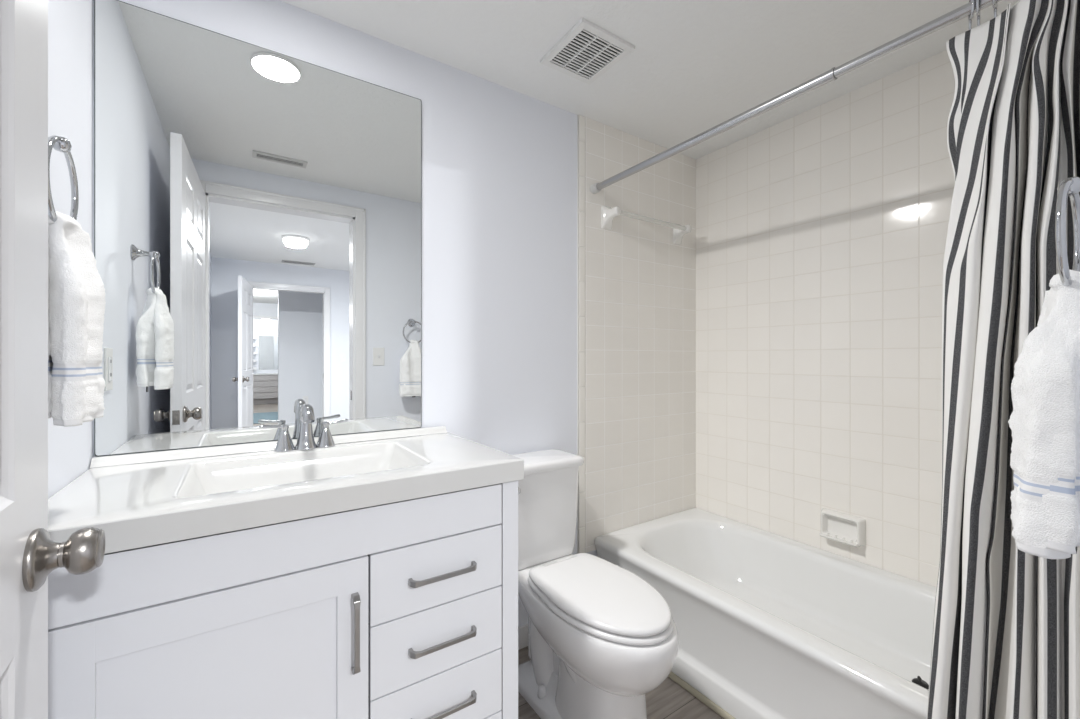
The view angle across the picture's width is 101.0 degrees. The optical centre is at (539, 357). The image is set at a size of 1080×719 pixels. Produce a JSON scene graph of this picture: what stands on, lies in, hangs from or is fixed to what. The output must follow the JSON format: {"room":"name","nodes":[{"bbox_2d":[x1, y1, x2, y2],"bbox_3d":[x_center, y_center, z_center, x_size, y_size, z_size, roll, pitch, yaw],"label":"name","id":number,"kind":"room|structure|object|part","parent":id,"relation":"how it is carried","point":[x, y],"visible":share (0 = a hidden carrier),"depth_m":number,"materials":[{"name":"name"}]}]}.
{"room":"bathroom","nodes":[
{"label":"bathroom","id":0,"kind":"room"},
{"bbox_2d":[48,0,91,498],"bbox_3d":[-0.704,0.051,0.407,0.100,2.223,1.599,0,0,-34],"label":"wall","id":1,"kind":"structure","parent":0,"point":[69,21],"depth_m":0.96,"materials":[{"name":"white paint"}]},
{"bbox_2d":[48,135,78,221],"bbox_3d":[-0.810,-0.293,0.722,0.072,0.172,0.153,0,0,-34],"label":"towel ring","id":2,"kind":"object","parent":1,"relation":"attached to","point":[61,144],"visible":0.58,"depth_m":0.73,"materials":[{"name":"silver metal"}]},
{"bbox_2d":[48,211,105,426],"bbox_3d":[-0.789,-0.060,0.735,0.097,0.354,0.162,0,0,-28],"label":"hand towel","id":3,"kind":"object","parent":2,"relation":"hanging from","point":[76,290],"visible":0.7,"depth_m":0.70,"materials":[{"name":"white fabric"}]},
{"bbox_2d":[92,0,596,626],"bbox_3d":[-0.166,0.051,1.788,2.528,2.223,0.100,0,0,-34],"label":"wall","id":4,"kind":"structure","parent":0,"point":[499,163],"depth_m":1.68,"materials":[{"name":"white paint"}]},
{"bbox_2d":[94,0,421,455],"bbox_3d":[-0.758,-0.328,1.329,0.825,1.146,0.006,0,0,-34],"label":"wall mirror","id":5,"kind":"object","parent":4,"relation":"attached to","point":[258,210],"visible":0.98,"depth_m":1.27,"materials":[{"name":"grey mirror"}]},
{"bbox_2d":[518,623,527,649],"bbox_3d":[-0.088,1.119,1.772,0.580,0.085,0.012,0,0,-34],"label":"baseboard","id":6,"kind":"structure","parent":4,"relation":"attached to","point":[522,630],"depth_m":1.78,"materials":[{"name":"white paint"}]},
{"bbox_2d":[577,115,584,553],"bbox_3d":[0.182,-0.004,1.954,0.034,2.112,0.008,0,0,-34],"label":"trim","id":7,"kind":"structure","parent":4,"relation":"attached to","point":[581,192],"depth_m":1.95,"materials":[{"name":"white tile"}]},
{"bbox_2d":[518,646,723,718],"bbox_3d":[0.278,1.202,1.122,2.528,0.080,1.699,0,0,-34],"label":"floor","id":8,"kind":"structure","parent":0,"point":[669,700],"depth_m":1.49,"materials":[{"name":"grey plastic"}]},
{"bbox_2d":[48,480,517,718],"bbox_3d":[-0.571,0.740,1.122,0.905,0.844,0.550,0,0,-34],"label":"vanity cabinet","id":9,"kind":"object","parent":8,"relation":"on","point":[406,609],"visible":0.92,"depth_m":0.90,"materials":[{"name":"white paint"}]},
{"bbox_3d":[-0.577,0.738,0.831,0.486,0.618,0.018,0,0,-34],"label":"door","id":10,"kind":"part","parent":9,"relation":"part of","materials":[{"name":"white paint"}]},
{"bbox_3d":[-0.579,0.738,0.834,0.366,0.486,0.010,0,0,-34],"label":"door panel","id":11,"kind":"part","parent":9,"relation":"part of","materials":[{"name":"white paint"}]},
{"bbox_3d":[-0.441,0.374,0.921,0.812,0.100,0.018,0,0,-34],"label":"rail","id":12,"kind":"part","parent":9,"relation":"part of","materials":[{"name":"white paint"}]},
{"bbox_2d":[48,426,523,553],"bbox_3d":[-0.572,0.312,1.131,0.920,0.134,0.535,0,0,-34],"label":"washbasin","id":13,"kind":"object","parent":9,"relation":"in","point":[138,500],"visible":0.99,"depth_m":1.00,"materials":[{"name":"white stone"}]},
{"bbox_2d":[259,404,347,451],"bbox_3d":[-0.668,0.199,1.275,0.230,0.133,0.120,0,0,-34],"label":"faucet","id":14,"kind":"object","parent":13,"relation":"on","point":[305,440],"visible":1,"depth_m":1.28,"materials":[{"name":"silver metal"}]},
{"bbox_3d":[-0.751,0.195,1.256,0.070,0.015,0.011,0,0,-42],"label":"lever","id":15,"kind":"part","parent":14,"relation":"part of","materials":[{"name":"silver metal"}]},
{"bbox_3d":[-0.731,0.229,1.274,0.054,0.074,0.054,0,0,-34],"label":"handle","id":16,"kind":"part","parent":14,"relation":"part of","materials":[{"name":"silver metal"}]},
{"bbox_3d":[-0.668,0.199,1.275,0.058,0.133,0.120,0,0,-34],"label":"spout","id":17,"kind":"part","parent":14,"relation":"part of","materials":[{"name":"silver metal"}]},
{"bbox_3d":[-0.642,0.229,1.333,0.054,0.074,0.054,0,0,-34],"label":"handle","id":18,"kind":"part","parent":14,"relation":"part of","materials":[{"name":"silver metal"}]},
{"bbox_3d":[-0.618,0.195,1.344,0.070,0.015,0.011,0,0,-26],"label":"lever","id":19,"kind":"part","parent":14,"relation":"part of","materials":[{"name":"silver metal"}]},
{"bbox_3d":[-0.385,0.580,0.931,0.014,0.163,0.027,0,0,-34],"label":"handle","id":20,"kind":"part","parent":9,"relation":"part of","materials":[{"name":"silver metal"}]},
{"bbox_3d":[-0.237,0.823,1.057,0.322,0.156,0.018,0,0,-34],"label":"drawer","id":21,"kind":"part","parent":9,"relation":"part of","materials":[{"name":"white paint"}]},
{"bbox_3d":[-0.237,0.663,1.057,0.322,0.156,0.018,0,0,-34],"label":"drawer","id":22,"kind":"part","parent":9,"relation":"part of","materials":[{"name":"white paint"}]},
{"bbox_3d":[-0.237,0.505,1.057,0.322,0.153,0.018,0,0,-34],"label":"drawer","id":23,"kind":"part","parent":9,"relation":"part of","materials":[{"name":"white paint"}]},
{"bbox_3d":[-0.222,0.665,1.040,0.163,0.014,0.027,0,0,-34],"label":"handle","id":24,"kind":"part","parent":9,"relation":"part of","materials":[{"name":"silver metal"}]},
{"bbox_3d":[-0.222,0.507,1.040,0.163,0.014,0.027,0,0,-34],"label":"handle","id":25,"kind":"part","parent":9,"relation":"part of","materials":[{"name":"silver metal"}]},
{"bbox_3d":[-0.222,0.825,1.040,0.163,0.014,0.027,0,0,-34],"label":"handle","id":26,"kind":"part","parent":9,"relation":"part of","materials":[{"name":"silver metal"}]},
{"bbox_3d":[-0.237,0.976,1.057,0.322,0.142,0.018,0,0,-34],"label":"drawer","id":27,"kind":"part","parent":9,"relation":"part of","materials":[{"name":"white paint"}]},
{"bbox_2d":[513,449,678,718],"bbox_3d":[0.121,0.771,1.465,0.369,0.782,0.741,0,0,-34],"label":"toilet","id":28,"kind":"object","parent":8,"relation":"on","point":[601,637],"visible":0.94,"depth_m":1.36,"materials":[{"name":"white ceramic"}]},
{"bbox_3d":[-0.029,0.589,1.693,0.340,0.350,0.183,0,0,-34],"label":"tank","id":29,"kind":"part","parent":28,"relation":"part of","materials":[{"name":"white ceramic"}]},
{"bbox_3d":[-0.027,0.397,1.690,0.366,0.036,0.202,0,0,-34],"label":"tank lid","id":30,"kind":"part","parent":28,"relation":"part of","materials":[{"name":"white ceramic"}]},
{"bbox_3d":[0.191,0.723,1.381,0.320,0.022,0.481,0,0,-34],"label":"lid","id":31,"kind":"part","parent":28,"relation":"part of","materials":[{"name":"white plastic"}]},
{"bbox_3d":[0.192,0.745,1.379,0.332,0.016,0.487,0,0,-34],"label":"seat","id":32,"kind":"part","parent":28,"relation":"part of","materials":[{"name":"white plastic"}]},
{"bbox_2d":[594,508,936,718],"bbox_3d":[0.944,0.982,1.575,0.714,0.357,1.465,0,0,-34],"label":"bathtub","id":33,"kind":"object","parent":8,"relation":"on","point":[769,625],"visible":0.77,"depth_m":1.58,"materials":[{"name":"white ceramic"}]},
{"bbox_2d":[668,671,735,718],"bbox_3d":[0.639,1.153,1.371,0.015,0.015,1.462,0,0,-34],"label":"baseboard","id":34,"kind":"structure","parent":33,"relation":"attached to","point":[674,677],"depth_m":1.51,"materials":[{"name":"beige wood"}]},
{"bbox_2d":[912,676,928,689],"bbox_3d":[1.216,1.034,1.421,0.044,0.024,0.044,0,0,-34],"label":"stopper","id":35,"kind":"object","parent":33,"relation":"in","point":[918,680],"visible":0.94,"depth_m":1.42,"materials":[{"name":"black rubber"}]},
{"bbox_2d":[585,117,695,552],"bbox_3d":[0.515,-0.100,2.177,0.764,1.923,0.008,0,0,-34],"label":"tiled wall","id":36,"kind":"structure","parent":0,"point":[640,285],"depth_m":2.14,"materials":[{"name":"beige tile"}]},
{"bbox_2d":[601,205,691,244],"bbox_3d":[0.527,-0.636,2.130,0.544,0.104,0.083,0,0,-34],"label":"towel bar","id":37,"kind":"object","parent":36,"relation":"attached to","point":[608,214],"visible":1,"depth_m":2.04,"materials":[{"name":"white ceramic"}]},
{"bbox_3d":[0.325,-0.636,1.995,0.058,0.104,0.083,0,0,-34],"label":"post","id":38,"kind":"part","parent":37,"relation":"part of","materials":[{"name":"white ceramic"}]},
{"bbox_3d":[0.539,-0.648,2.111,0.480,0.021,0.021,0,0,-34],"label":"rod","id":39,"kind":"part","parent":37,"relation":"part of","materials":[{"name":"white plastic"}]},
{"bbox_3d":[0.729,-0.636,2.265,0.058,0.104,0.083,0,0,-34],"label":"post","id":40,"kind":"part","parent":37,"relation":"part of","materials":[{"name":"white ceramic"}]},
{"bbox_2d":[590,0,1001,193],"bbox_3d":[0.645,-0.750,1.376,0.042,0.042,1.466,0,0,-34],"label":"shower rod","id":41,"kind":"object","parent":36,"relation":"attached to","point":[951,17],"visible":1,"depth_m":1.22,"materials":[{"name":"silver metal"}]},
{"bbox_2d":[968,0,974,29],"bbox_3d":[0.926,-0.729,0.955,0.010,0.096,0.047,0,0,36],"label":"curtain ring","id":42,"kind":"object","parent":41,"relation":"hanging from","point":[970,17],"visible":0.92,"depth_m":0.95,"materials":[{"name":"silver metal"}]},
{"bbox_2d":[976,0,980,25],"bbox_3d":[0.932,-0.729,0.946,0.047,0.096,0.010,0,0,-42],"label":"curtain ring","id":43,"kind":"object","parent":41,"relation":"hanging from","point":[978,12],"visible":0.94,"depth_m":0.94,"materials":[{"name":"silver metal"}]},
{"bbox_2d":[992,0,997,17],"bbox_3d":[0.946,-0.729,0.925,0.047,0.096,0.010,0,0,-39],"label":"curtain ring","id":44,"kind":"object","parent":41,"relation":"hanging from","point":[995,5],"visible":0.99,"depth_m":0.93,"materials":[{"name":"silver metal"}]},
{"bbox_2d":[927,0,1079,718],"bbox_3d":[0.931,0.170,0.872,0.151,1.753,0.287,0,0,-34],"label":"shower curtain","id":45,"kind":"object","parent":41,"relation":"hanging from","point":[1006,637],"visible":0.86,"depth_m":0.87,"materials":[{"name":"fabric"}]},
{"bbox_2d":[280,0,1019,158],"bbox_3d":[0.278,-1.161,1.122,2.528,0.200,1.699,0,0,-34],"label":"ceiling","id":46,"kind":"structure","parent":0,"point":[694,66],"depth_m":1.51,"materials":[{"name":"white paint"}]},
{"bbox_2d":[540,18,634,84],"bbox_3d":[0.162,-1.055,1.550,0.228,0.012,0.238,0,0,-34],"label":"ceiling vent","id":47,"kind":"object","parent":46,"relation":"in","point":[588,50],"visible":1,"depth_m":1.54,"materials":[{"name":"white plastic"}]},
{"bbox_2d":[696,50,954,586],"bbox_3d":[1.316,0.051,1.754,0.100,2.223,1.599,0,0,-34],"label":"wall","id":48,"kind":"structure","parent":0,"point":[821,231],"depth_m":1.84,"materials":[{"name":"beige tile"}]},
{"bbox_2d":[819,508,865,547],"bbox_3d":[1.203,0.683,1.783,0.055,0.110,0.156,0,0,-34],"label":"soap dish","id":49,"kind":"object","parent":48,"relation":"attached to","point":[848,529],"visible":1,"depth_m":1.78,"materials":[{"name":"white ceramic"}]},
{"bbox_2d":[819,533,859,547],"bbox_3d":[1.203,0.727,1.783,0.055,0.022,0.132,0,0,-34],"label":"tray","id":50,"kind":"object","parent":49,"relation":"on","point":[851,539],"depth_m":1.77,"materials":[{"name":"white ceramic"}]},
{"bbox_3d":[0.717,0.050,0.463,2.328,2.223,0.115,0,0,-34],"label":"wall","id":51,"kind":"structure","parent":0,"visible":0},
{"bbox_2d":[0,0,104,718],"bbox_3d":[-0.402,0.137,0.238,0.151,2.035,0.773,0,0,-36],"label":"door","id":52,"kind":"structure","parent":51,"relation":"in","point":[28,554],"depth_m":0.48,"materials":[{"name":"white paint"}]},
{"bbox_3d":[-0.544,0.230,0.529,0.036,0.053,0.053,0,0,-36],"label":"knob","id":53,"kind":"part","parent":52,"relation":"part of","materials":[{"name":"silver metal"}]},
{"bbox_2d":[1055,177,1079,285],"bbox_3d":[0.745,-0.177,0.595,0.153,0.172,0.072,0,0,-34],"label":"towel ring","id":54,"kind":"object","parent":51,"relation":"attached to","point":[1070,187],"visible":0.89,"depth_m":0.59,"materials":[{"name":"silver metal"}]},
{"bbox_2d":[1008,269,1079,558],"bbox_3d":[0.725,0.073,0.623,0.198,0.386,0.091,0,0,-38],"label":"hand towel","id":55,"kind":"object","parent":54,"relation":"hanging from","point":[1044,421],"visible":0.98,"depth_m":0.57,"materials":[{"name":"white fabric"}]}
]}

